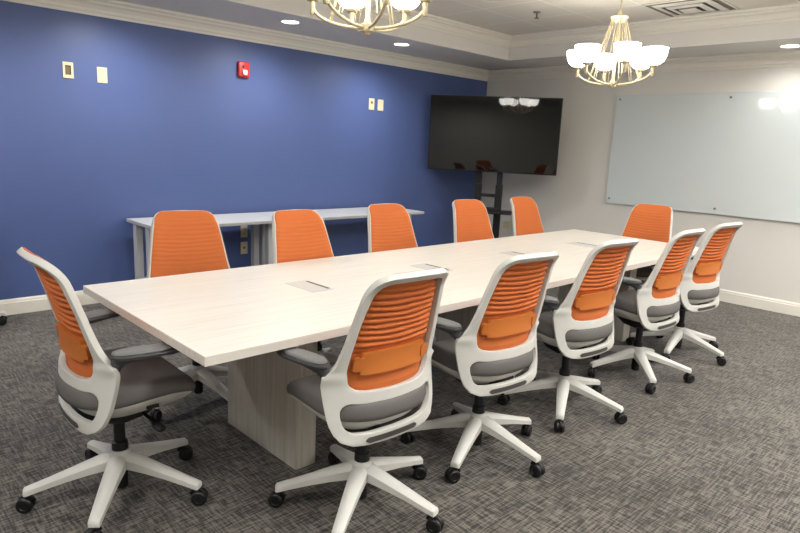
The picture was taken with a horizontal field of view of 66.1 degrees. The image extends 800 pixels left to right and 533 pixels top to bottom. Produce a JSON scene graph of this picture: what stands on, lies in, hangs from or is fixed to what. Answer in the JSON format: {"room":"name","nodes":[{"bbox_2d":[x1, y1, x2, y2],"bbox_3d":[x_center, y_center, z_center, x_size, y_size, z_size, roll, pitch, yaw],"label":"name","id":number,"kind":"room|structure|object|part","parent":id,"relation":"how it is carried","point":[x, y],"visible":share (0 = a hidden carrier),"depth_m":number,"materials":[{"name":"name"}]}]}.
{"room":"conference room","nodes":[
{"label":"conference room","id":0,"kind":"room"},
{"bbox_2d":[0,0,486,299],"bbox_3d":[-2.189,-0.959,5.427,9.110,2.464,0.100,-8,15,-43],"label":"wall","id":1,"kind":"structure","parent":0,"point":[173,126],"depth_m":5.50,"materials":[{"name":"blue paint"}]},
{"bbox_2d":[0,290,98,315],"bbox_3d":[-2.203,0.197,5.613,9.110,0.125,0.016,-8,15,-43],"label":"baseboard","id":2,"kind":"structure","parent":1,"relation":"attached to","point":[13,306],"depth_m":4.90,"materials":[{"name":"beige paint"}]},
{"bbox_2d":[62,61,73,78],"bbox_3d":[-2.595,-1.536,4.809,0.078,0.122,0.008,-8,15,-43],"label":"wall plate","id":3,"kind":"object","parent":1,"relation":"attached to","point":[68,72],"visible":1,"depth_m":4.81,"materials":[{"name":"white plastic"}]},
{"bbox_2d":[97,67,107,82],"bbox_3d":[-2.413,-1.551,4.985,0.078,0.122,0.007,-8,15,-43],"label":"wall plate","id":4,"kind":"object","parent":1,"relation":"attached to","point":[101,71],"visible":1,"depth_m":4.98,"materials":[{"name":"white plastic"}]},
{"bbox_2d":[237,61,249,77],"bbox_3d":[-1.471,-1.857,5.803,0.120,0.144,0.056,-8,15,-43],"label":"fire alarm","id":5,"kind":"object","parent":1,"relation":"attached to","point":[242,67],"visible":1,"depth_m":5.79,"materials":[{"name":"red plastic"}]},
{"bbox_2d":[241,242,247,253],"bbox_3d":[-1.560,-0.187,6.158,0.075,0.122,0.008,-8,15,-43],"label":"wall outlet","id":6,"kind":"object","parent":1,"relation":"attached to","point":[244,245],"visible":1,"depth_m":6.16,"materials":[{"name":"beige plastic"}]},
{"bbox_2d":[241,225,247,236],"bbox_3d":[-1.552,-0.349,6.126,0.075,0.118,0.010,-8,15,-43],"label":"wall outlet","id":7,"kind":"object","parent":1,"relation":"attached to","point":[244,233],"visible":0.92,"depth_m":6.12,"materials":[{"name":"beige plastic"}]},
{"bbox_2d":[3,0,488,80],"bbox_3d":[-2.070,-2.087,5.134,9.110,0.129,0.090,-8,15,-43],"label":"crown molding","id":8,"kind":"structure","parent":1,"relation":"attached to","point":[112,9],"depth_m":5.71,"materials":[{"name":"beige paint"}]},
{"bbox_2d":[369,98,374,109],"bbox_3d":[-0.322,-1.841,6.974,0.080,0.125,0.008,-8,15,-43],"label":"wall plate","id":9,"kind":"object","parent":1,"relation":"attached to","point":[371,100],"visible":1,"depth_m":6.97,"materials":[{"name":"white plastic"}]},
{"bbox_2d":[377,99,383,110],"bbox_3d":[-0.224,-1.853,7.069,0.086,0.125,0.007,-8,15,-43],"label":"wall plate","id":10,"kind":"object","parent":1,"relation":"attached to","point":[380,102],"visible":1,"depth_m":7.06,"materials":[{"name":"white plastic"}]},
{"bbox_2d":[0,285,799,532],"bbox_3d":[0.292,0.902,3.095,9.110,0.050,7.242,-8,15,-43],"label":"floor","id":11,"kind":"structure","parent":0,"point":[718,452],"depth_m":2.93,"materials":[{"name":"carpet"}]},
{"bbox_2d":[0,311,7,325],"bbox_3d":[-3.142,-0.037,4.254,0.678,1.022,0.670,-8,15,-43],"label":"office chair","id":12,"kind":"object","parent":11,"relation":"on","point":[3,319],"visible":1,"depth_m":4.54,"materials":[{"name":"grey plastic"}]},
{"bbox_2d":[15,247,207,532],"bbox_3d":[-1.127,0.420,2.426,0.709,1.022,0.695,-8,15,-43],"label":"office chair","id":13,"kind":"object","parent":11,"relation":"on","point":[97,388],"visible":0.99,"depth_m":2.28,"materials":[{"name":"white plastic"}]},
{"bbox_3d":[-1.237,0.166,2.230,0.167,0.456,0.428,-8,15,-43],"label":"backrest","id":14,"kind":"part","parent":13,"relation":"part of","materials":[{"name":"orange fabric"}]},
{"bbox_3d":[-1.237,0.261,2.254,0.224,0.658,0.545,-8,15,-43],"label":"frame","id":15,"kind":"part","parent":13,"relation":"part of","materials":[{"name":"white plastic"}]},
{"bbox_3d":[-1.253,0.561,2.318,0.016,0.021,0.245,-8,15,-43],"label":"trim","id":16,"kind":"part","parent":13,"relation":"part of","materials":[{"name":"plastic"}]},
{"bbox_3d":[-1.097,0.438,2.431,0.448,0.099,0.496,-8,15,-43],"label":"seat","id":17,"kind":"part","parent":13,"relation":"part of","materials":[{"name":"grey fabric"}]},
{"bbox_3d":[-0.932,0.360,2.191,0.193,0.102,0.058,-3,13,-27],"label":"armrest","id":18,"kind":"part","parent":13,"relation":"part of","materials":[{"name":"grey plastic"}]},
{"bbox_3d":[-0.969,0.589,2.371,0.174,0.055,0.041,9,13,31],"label":"lever","id":19,"kind":"part","parent":13,"relation":"part of","materials":[{"name":"black plastic"}]},
{"bbox_2d":[136,210,230,420],"bbox_3d":[-1.090,0.235,3.370,0.695,1.022,0.698,-4,13,-32],"label":"office chair","id":20,"kind":"object","parent":11,"relation":"on","point":[181,241],"visible":0.55,"depth_m":3.43,"materials":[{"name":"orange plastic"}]},
{"bbox_3d":[-1.197,0.021,3.476,0.545,0.658,0.224,-4,13,-32],"label":"frame","id":21,"kind":"part","parent":20,"relation":"part of","materials":[{"name":"white plastic"}]},
{"bbox_3d":[-1.196,-0.076,3.463,0.428,0.456,0.167,-4,13,-32],"label":"backrest","id":22,"kind":"part","parent":20,"relation":"part of","materials":[{"name":"orange fabric"}]},
{"bbox_2d":[126,213,272,278],"bbox_3d":[-1.712,-0.068,5.535,1.215,0.720,0.600,-8,15,-43],"label":"desk","id":23,"kind":"object","parent":11,"relation":"on","point":[234,219],"visible":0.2,"depth_m":5.47,"materials":[{"name":"white plastic"}]},
{"bbox_3d":[-2.235,-0.032,5.270,0.060,0.680,0.060,-8,15,-43],"label":"leg","id":24,"kind":"part","parent":23,"relation":"part of","materials":[{"name":"white paint"}]},
{"bbox_3d":[-2.055,0.012,5.088,0.060,0.680,0.060,-8,15,-43],"label":"leg","id":25,"kind":"part","parent":23,"relation":"part of","materials":[{"name":"white paint"}]},
{"bbox_3d":[-1.424,-0.147,6.042,0.060,0.680,0.060,-8,15,-43],"label":"leg","id":26,"kind":"part","parent":23,"relation":"part of","materials":[{"name":"white paint"}]},
{"bbox_3d":[-1.244,-0.102,5.859,0.060,0.680,0.060,-8,15,-43],"label":"leg","id":27,"kind":"part","parent":23,"relation":"part of","materials":[{"name":"white paint"}]},
{"bbox_2d":[272,209,338,369],"bbox_3d":[-0.500,0.203,3.670,0.694,1.022,0.706,-8,15,-43],"label":"office chair","id":28,"kind":"object","parent":11,"relation":"on","point":[297,234],"visible":0.36,"depth_m":3.75,"materials":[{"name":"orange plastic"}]},
{"bbox_3d":[-0.609,-0.012,3.783,0.545,0.658,0.224,-8,15,-43],"label":"frame","id":29,"kind":"part","parent":28,"relation":"part of","materials":[{"name":"white plastic"}]},
{"bbox_3d":[-0.610,-0.109,3.768,0.428,0.456,0.167,-8,15,-43],"label":"backrest","id":30,"kind":"part","parent":28,"relation":"part of","materials":[{"name":"orange fabric"}]},
{"bbox_2d":[253,207,423,264],"bbox_3d":[-0.609,-0.224,6.584,1.835,0.720,0.600,-8,15,-43],"label":"desk","id":31,"kind":"object","parent":11,"relation":"on","point":[361,212],"visible":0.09,"depth_m":6.23,"materials":[{"name":"white laminate"}]},
{"bbox_3d":[-1.356,-0.157,6.107,0.060,0.680,0.060,-8,15,-43],"label":"leg","id":32,"kind":"part","parent":31,"relation":"part of","materials":[{"name":"white paint"}]},
{"bbox_2d":[268,268,448,532],"bbox_3d":[-0.125,0.466,2.430,0.694,1.022,0.710,-7,15,-41],"label":"office chair","id":33,"kind":"object","parent":11,"relation":"on","point":[377,378],"visible":1,"depth_m":2.25,"materials":[{"name":"grey plastic"}]},
{"bbox_3d":[-0.326,0.385,2.207,0.193,0.102,0.058,10,13,31],"label":"armrest","id":34,"kind":"part","parent":33,"relation":"part of","materials":[{"name":"grey plastic"}]},
{"bbox_3d":[-0.153,0.482,2.434,0.496,0.099,0.448,-7,15,-41],"label":"seat","id":35,"kind":"part","parent":33,"relation":"part of","materials":[{"name":"grey fabric"}]},
{"bbox_3d":[-0.009,0.321,2.246,0.545,0.658,0.224,-7,15,-41],"label":"frame","id":36,"kind":"part","parent":33,"relation":"part of","materials":[{"name":"white plastic"}]},
{"bbox_3d":[-0.028,0.621,2.304,0.244,0.021,0.016,-7,15,-41],"label":"trim","id":37,"kind":"part","parent":33,"relation":"part of","materials":[{"name":"plastic"}]},
{"bbox_3d":[0.000,0.226,2.222,0.428,0.456,0.167,-7,15,-41],"label":"backrest","id":38,"kind":"part","parent":33,"relation":"part of","materials":[{"name":"orange fabric"}]},
{"bbox_2d":[83,229,698,469],"bbox_3d":[0.488,0.332,3.979,4.321,0.742,1.206,-8,15,-43],"label":"conference table","id":39,"kind":"object","parent":11,"relation":"on","point":[240,317],"visible":0.7,"depth_m":2.89,"materials":[{"name":"white wood"}]},
{"bbox_2d":[367,203,417,252],"bbox_3d":[0.013,0.095,4.335,0.707,1.022,0.695,-7,15,-39],"label":"office chair","id":40,"kind":"object","parent":11,"relation":"on","point":[390,227],"visible":0.32,"depth_m":4.39,"materials":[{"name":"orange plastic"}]},
{"bbox_2d":[452,199,493,242],"bbox_3d":[0.714,-0.006,5.011,0.695,1.022,0.699,-6,14,-37],"label":"office chair","id":41,"kind":"object","parent":11,"relation":"on","point":[471,222],"visible":0.37,"depth_m":5.09,"materials":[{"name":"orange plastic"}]},
{"bbox_2d":[401,251,558,483],"bbox_3d":[0.418,0.396,2.913,0.699,1.022,0.691,-6,14,-38],"label":"office chair","id":42,"kind":"object","parent":11,"relation":"on","point":[496,346],"visible":0.98,"depth_m":2.74,"materials":[{"name":"grey plastic"}]},
{"bbox_3d":[0.195,0.309,2.717,0.193,0.102,0.058,10,14,34],"label":"armrest","id":43,"kind":"part","parent":42,"relation":"part of","materials":[{"name":"grey plastic"}]},
{"bbox_3d":[0.380,0.408,2.934,0.496,0.099,0.448,-6,14,-38],"label":"seat","id":44,"kind":"part","parent":42,"relation":"part of","materials":[{"name":"grey fabric"}]},
{"bbox_3d":[0.515,0.248,2.738,0.545,0.658,0.224,-6,14,-38],"label":"frame","id":45,"kind":"part","parent":42,"relation":"part of","materials":[{"name":"white plastic"}]},
{"bbox_3d":[0.496,0.548,2.796,0.245,0.021,0.016,-6,14,-38],"label":"trim","id":46,"kind":"part","parent":42,"relation":"part of","materials":[{"name":"plastic"}]},
{"bbox_3d":[0.524,0.153,2.714,0.428,0.456,0.167,-6,14,-38],"label":"backrest","id":47,"kind":"part","parent":42,"relation":"part of","materials":[{"name":"orange fabric"}]},
{"bbox_2d":[474,171,511,237],"bbox_3d":[1.062,-0.927,7.486,0.660,1.900,0.760,6,12,14],"label":"stand","id":48,"kind":"object","parent":11,"relation":"on","point":[496,210],"visible":0.24,"depth_m":7.57,"materials":[{"name":"black plastic"}]},
{"bbox_3d":[0.969,-0.992,7.615,0.084,1.830,0.060,6,12,14],"label":"post","id":49,"kind":"part","parent":48,"relation":"part of","materials":[{"name":"black plastic"}]},
{"bbox_2d":[427,95,562,175],"bbox_3d":[1.113,-1.574,7.356,1.550,0.884,0.073,6,12,14],"label":"television","id":50,"kind":"object","parent":48,"relation":"attached to","point":[497,134],"visible":1,"depth_m":7.31,"materials":[{"name":"black glass"}]},
{"bbox_3d":[1.216,-0.968,7.551,0.084,1.830,0.060,6,12,14],"label":"post","id":51,"kind":"part","parent":48,"relation":"part of","materials":[{"name":"black plastic"}]},
{"bbox_2d":[486,207,511,214],"bbox_3d":[1.055,-0.679,7.549,0.640,0.080,0.310,6,12,14],"label":"shelf","id":52,"kind":"object","parent":48,"relation":"attached to","point":[490,210],"depth_m":7.49,"materials":[{"name":"black plastic"}]},
{"bbox_2d":[510,197,557,298],"bbox_3d":[1.251,-0.097,5.597,0.696,1.022,0.708,-8,15,-42],"label":"office chair","id":53,"kind":"object","parent":11,"relation":"on","point":[526,219],"visible":0.43,"depth_m":5.67,"materials":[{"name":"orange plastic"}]},
{"bbox_3d":[1.154,-0.310,5.704,0.545,0.658,0.224,-8,15,-42],"label":"frame","id":54,"kind":"part","parent":53,"relation":"part of","materials":[{"name":"white plastic"}]},
{"bbox_3d":[1.153,-0.407,5.689,0.428,0.456,0.167,-8,15,-42],"label":"backrest","id":55,"kind":"part","parent":53,"relation":"part of","materials":[{"name":"orange fabric"}]},
{"bbox_2d":[498,238,638,432],"bbox_3d":[0.971,0.309,3.481,0.696,1.022,0.700,-6,14,-38],"label":"office chair","id":56,"kind":"object","parent":11,"relation":"on","point":[573,329],"visible":0.94,"depth_m":3.29,"materials":[{"name":"grey plastic"}]},
{"bbox_3d":[0.757,0.226,3.269,0.193,0.102,0.058,11,14,34],"label":"armrest","id":57,"kind":"part","parent":56,"relation":"part of","materials":[{"name":"grey plastic"}]},
{"bbox_3d":[0.943,0.325,3.484,0.496,0.099,0.448,-6,14,-38],"label":"seat","id":58,"kind":"part","parent":56,"relation":"part of","materials":[{"name":"grey fabric"}]},
{"bbox_3d":[1.058,0.466,3.346,0.245,0.021,0.016,-6,14,-38],"label":"trim","id":59,"kind":"part","parent":56,"relation":"part of","materials":[{"name":"plastic"}]},
{"bbox_3d":[1.077,0.165,3.288,0.545,0.658,0.224,-6,14,-38],"label":"frame","id":60,"kind":"part","parent":56,"relation":"part of","materials":[{"name":"white plastic"}]},
{"bbox_3d":[1.086,0.070,3.264,0.428,0.456,0.167,-6,14,-38],"label":"backrest","id":61,"kind":"part","parent":56,"relation":"part of","materials":[{"name":"orange fabric"}]},
{"bbox_2d":[588,228,705,393],"bbox_3d":[1.603,0.220,4.083,0.703,1.022,0.687,-7,15,-40],"label":"office chair","id":62,"kind":"object","parent":11,"relation":"on","point":[649,306],"visible":0.95,"depth_m":3.89,"materials":[{"name":"grey plastic"}]},
{"bbox_3d":[1.417,0.141,3.852,0.193,0.102,0.058,10,13,32],"label":"armrest","id":63,"kind":"part","parent":62,"relation":"part of","materials":[{"name":"grey plastic"}]},
{"bbox_3d":[1.593,0.238,4.078,0.496,0.099,0.448,-7,15,-40],"label":"seat","id":64,"kind":"part","parent":62,"relation":"part of","materials":[{"name":"grey fabric"}]},
{"bbox_3d":[1.716,0.378,3.946,0.245,0.021,0.016,-7,15,-40],"label":"trim","id":65,"kind":"part","parent":62,"relation":"part of","materials":[{"name":"plastic"}]},
{"bbox_3d":[1.735,0.077,3.889,0.545,0.658,0.224,-7,15,-40],"label":"frame","id":66,"kind":"part","parent":62,"relation":"part of","materials":[{"name":"white plastic"}]},
{"bbox_3d":[1.744,-0.018,3.864,0.428,0.456,0.167,-7,15,-40],"label":"backrest","id":67,"kind":"part","parent":62,"relation":"part of","materials":[{"name":"orange fabric"}]},
{"bbox_2d":[621,203,672,330],"bbox_3d":[2.094,-0.027,5.445,0.698,1.022,0.693,12,15,41],"label":"office chair","id":68,"kind":"object","parent":11,"relation":"on","point":[654,222],"visible":0.35,"depth_m":5.47,"materials":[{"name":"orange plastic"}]},
{"bbox_3d":[2.070,-0.004,5.414,0.496,0.099,0.448,12,15,41],"label":"seat","id":69,"kind":"part","parent":68,"relation":"part of","materials":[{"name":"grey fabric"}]},
{"bbox_3d":[2.226,-0.321,5.510,0.428,0.456,0.167,12,15,41],"label":"backrest","id":70,"kind":"part","parent":68,"relation":"part of","materials":[{"name":"orange fabric"}]},
{"bbox_3d":[2.216,-0.225,5.524,0.545,0.658,0.224,12,15,41],"label":"frame","id":71,"kind":"part","parent":68,"relation":"part of","materials":[{"name":"white plastic"}]},
{"bbox_2d":[626,222,742,365],"bbox_3d":[2.145,0.152,4.554,0.702,1.022,0.680,-5,14,-36],"label":"office chair","id":72,"kind":"object","parent":11,"relation":"on","point":[700,280],"visible":0.9,"depth_m":4.39,"materials":[{"name":"grey plastic"}]},
{"bbox_3d":[2.116,0.159,4.600,0.496,0.099,0.448,-5,14,-36],"label":"seat","id":73,"kind":"part","parent":72,"relation":"part of","materials":[{"name":"grey fabric"}]},
{"bbox_3d":[2.226,0.300,4.458,0.245,0.021,0.016,-5,14,-36],"label":"trim","id":74,"kind":"part","parent":72,"relation":"part of","materials":[{"name":"plastic"}]},
{"bbox_3d":[2.245,0.000,4.400,0.545,0.658,0.224,-5,14,-36],"label":"frame","id":75,"kind":"part","parent":72,"relation":"part of","materials":[{"name":"white plastic"}]},
{"bbox_3d":[2.254,-0.095,4.375,0.428,0.456,0.167,-5,14,-36],"label":"backrest","id":76,"kind":"part","parent":72,"relation":"part of","materials":[{"name":"orange fabric"}]},
{"bbox_2d":[116,0,799,69],"bbox_3d":[0.412,-1.661,2.587,9.110,0.253,7.242,-8,15,-43],"label":"ceiling","id":77,"kind":"structure","parent":0,"point":[426,43],"depth_m":5.79,"materials":[{"name":"paint"}]},
{"bbox_2d":[280,19,300,23],"bbox_3d":[-0.964,-2.151,5.413,0.190,0.008,0.190,-8,15,-43],"label":"recessed light","id":78,"kind":"object","parent":77,"relation":"in","point":[286,21],"visible":1,"depth_m":5.38,"materials":[{"name":"beige paint"}]},
{"bbox_2d":[393,43,410,45],"bbox_3d":[0.016,-2.290,6.346,0.190,0.008,0.190,-8,15,-43],"label":"recessed light","id":79,"kind":"object","parent":77,"relation":"in","point":[396,44],"visible":1,"depth_m":6.32,"materials":[{"name":"beige paint"}]},
{"bbox_2d":[317,0,511,47],"bbox_3d":[-1.428,-2.195,4.491,7.577,0.114,0.090,-8,15,-43],"label":"trim","id":80,"kind":"structure","parent":77,"relation":"attached to","point":[433,22],"depth_m":6.29,"materials":[{"name":"beige paint"}]},
{"bbox_2d":[510,3,799,47],"bbox_3d":[3.147,-2.112,5.154,0.090,0.114,5.516,-8,15,-43],"label":"trim","id":81,"kind":"structure","parent":77,"relation":"attached to","point":[783,13],"depth_m":5.75,"materials":[{"name":"beige paint"}]},
{"bbox_2d":[778,44,799,47],"bbox_3d":[3.458,-1.950,5.446,0.190,0.008,0.190,-8,15,-43],"label":"recessed light","id":82,"kind":"object","parent":77,"relation":"in","point":[785,45],"visible":1,"depth_m":5.43,"materials":[{"name":"beige paint"}]},
{"bbox_2d":[377,0,799,35],"bbox_3d":[0.419,-1.814,2.557,9.110,0.060,7.242,-8,15,-43],"label":"ceiling","id":83,"kind":"structure","parent":0,"point":[510,17],"depth_m":5.72,"materials":[{"name":"paint"}]},
{"bbox_2d":[307,0,431,34],"bbox_3d":[-0.143,-1.492,2.907,0.736,0.759,0.694,-8,15,-43],"label":"chandelier","id":84,"kind":"object","parent":83,"relation":"hanging from","point":[405,7],"visible":1,"depth_m":2.98,"materials":[{"name":"beige metal"}]},
{"bbox_3d":[-0.305,-1.211,2.989,0.267,0.114,0.015,4,11,9],"label":"arm","id":85,"kind":"part","parent":84,"relation":"part of","materials":[{"name":"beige metal"}]},
{"bbox_3d":[-0.253,-1.181,2.850,0.015,0.114,0.267,12,14,38],"label":"arm","id":86,"kind":"part","parent":84,"relation":"part of","materials":[{"name":"beige metal"}]},
{"bbox_3d":[-0.246,-1.398,3.190,0.186,0.116,0.186,-8,15,-43],"label":"lamp shade","id":87,"kind":"part","parent":84,"relation":"part of","materials":[{"name":"white glass"}]},
{"bbox_3d":[-0.149,-1.360,2.933,0.068,0.490,0.068,-8,15,-43],"label":"stem","id":88,"kind":"part","parent":84,"relation":"part of","materials":[{"name":"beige metal"}]},
{"bbox_3d":[-0.104,-1.169,2.826,0.015,0.114,0.267,-2,12,-20],"label":"arm","id":89,"kind":"part","parent":84,"relation":"part of","materials":[{"name":"beige metal"}]},
{"bbox_3d":[-0.060,-1.218,3.080,0.015,0.114,0.267,12,14,38],"label":"arm","id":90,"kind":"part","parent":84,"relation":"part of","materials":[{"name":"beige metal"}]},
{"bbox_3d":[-0.007,-1.188,2.941,0.267,0.114,0.015,4,11,9],"label":"arm","id":91,"kind":"part","parent":84,"relation":"part of","materials":[{"name":"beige metal"}]},
{"bbox_3d":[0.027,-1.377,3.147,0.186,0.116,0.186,-8,15,-43],"label":"lamp shade","id":92,"kind":"part","parent":84,"relation":"part of","materials":[{"name":"white glass"}]},
{"bbox_2d":[533,11,540,18],"bbox_3d":[1.276,-2.346,5.741,0.072,0.056,0.072,-8,15,-43],"label":"sprinkler","id":93,"kind":"object","parent":83,"relation":"attached to","point":[535,12],"visible":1,"depth_m":5.73,"materials":[{"name":"metal"}]},
{"bbox_2d":[567,0,668,88],"bbox_3d":[1.625,-1.729,4.591,0.716,0.785,0.726,-8,15,-43],"label":"chandelier","id":94,"kind":"object","parent":83,"relation":"hanging from","point":[627,52],"visible":1,"depth_m":4.53,"materials":[{"name":"white glass"}]},
{"bbox_3d":[1.386,-1.608,4.770,0.186,0.116,0.186,-8,15,-43],"label":"lamp shade","id":95,"kind":"part","parent":94,"relation":"part of","materials":[{"name":"white glass"}]},
{"bbox_3d":[1.371,-1.555,4.498,0.186,0.116,0.186,-8,15,-43],"label":"lamp shade","id":96,"kind":"part","parent":94,"relation":"part of","materials":[{"name":"white glass"}]},
{"bbox_3d":[1.485,-1.446,4.732,0.073,0.114,0.262,-8,15,-43],"label":"arm","id":97,"kind":"part","parent":94,"relation":"part of","materials":[{"name":"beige metal"}]},
{"bbox_3d":[1.477,-1.417,4.583,0.258,0.114,0.090,-8,15,-43],"label":"arm","id":98,"kind":"part","parent":94,"relation":"part of","materials":[{"name":"beige metal"}]},
{"bbox_3d":[1.633,-1.621,4.894,0.186,0.116,0.186,-8,15,-43],"label":"lamp shade","id":99,"kind":"part","parent":94,"relation":"part of","materials":[{"name":"white glass"}]},
{"bbox_3d":[1.618,-1.585,4.620,0.068,0.490,0.068,-8,15,-43],"label":"stem","id":100,"kind":"part","parent":94,"relation":"part of","materials":[{"name":"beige metal"}]},
{"bbox_3d":[1.602,-1.395,4.503,0.015,0.114,0.267,3,11,3],"label":"arm","id":101,"kind":"part","parent":94,"relation":"part of","materials":[{"name":"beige metal"}]},
{"bbox_3d":[1.631,-1.857,4.566,0.132,0.085,0.132,-8,15,-43],"label":"plate","id":102,"kind":"part","parent":94,"relation":"part of","materials":[{"name":"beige metal"}]},
{"bbox_3d":[1.602,-1.515,4.351,0.186,0.116,0.186,-8,15,-43],"label":"lamp shade","id":103,"kind":"part","parent":94,"relation":"part of","materials":[{"name":"white glass"}]},
{"bbox_3d":[1.736,-1.402,4.571,0.073,0.114,0.262,-8,15,-43],"label":"arm","id":104,"kind":"part","parent":94,"relation":"part of","materials":[{"name":"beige metal"}]},
{"bbox_3d":[1.864,-1.581,4.748,0.186,0.116,0.186,-8,15,-43],"label":"lamp shade","id":105,"kind":"part","parent":94,"relation":"part of","materials":[{"name":"white glass"}]},
{"bbox_3d":[1.849,-1.528,4.476,0.186,0.116,0.186,-8,15,-43],"label":"lamp shade","id":106,"kind":"part","parent":94,"relation":"part of","materials":[{"name":"white glass"}]},
{"bbox_2d":[642,0,739,16],"bbox_3d":[2.484,-2.203,5.258,0.600,0.036,0.600,-8,15,-43],"label":"ceiling vent","id":107,"kind":"object","parent":83,"relation":"in","point":[673,8],"visible":1,"depth_m":5.21,"materials":[{"name":"white metal"}]},
{"bbox_2d":[481,66,799,302],"bbox_3d":[3.635,-0.808,6.043,0.100,2.464,7.342,-8,15,-43],"label":"wall","id":108,"kind":"structure","parent":0,"point":[762,259],"depth_m":7.15,"materials":[{"name":"grey paint"}]},
{"bbox_2d":[503,221,509,228],"bbox_3d":[1.438,-0.561,8.312,0.007,0.098,0.098,-8,15,-43],"label":"wall outlet","id":109,"kind":"object","parent":108,"relation":"attached to","point":[506,224],"visible":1,"depth_m":8.31,"materials":[{"name":"beige plastic"}]},
{"bbox_2d":[487,50,799,81],"bbox_3d":[3.655,-1.933,5.716,0.090,0.129,7.242,-8,15,-43],"label":"crown molding","id":110,"kind":"structure","parent":108,"relation":"attached to","point":[779,58],"depth_m":6.41,"materials":[{"name":"beige paint"}]},
{"bbox_2d":[605,91,799,222],"bbox_3d":[3.289,-1.140,6.259,0.034,1.218,2.440,-8,15,-43],"label":"board","id":111,"kind":"object","parent":108,"relation":"attached to","point":[737,154],"visible":1,"depth_m":6.34,"materials":[{"name":"glass"}]},
{"bbox_2d":[713,289,799,316],"bbox_3d":[3.574,0.353,6.195,0.016,0.125,7.242,-8,15,-43],"label":"baseboard","id":112,"kind":"structure","parent":108,"relation":"attached to","point":[770,304],"depth_m":6.15,"materials":[{"name":"beige paint"}]}
]}

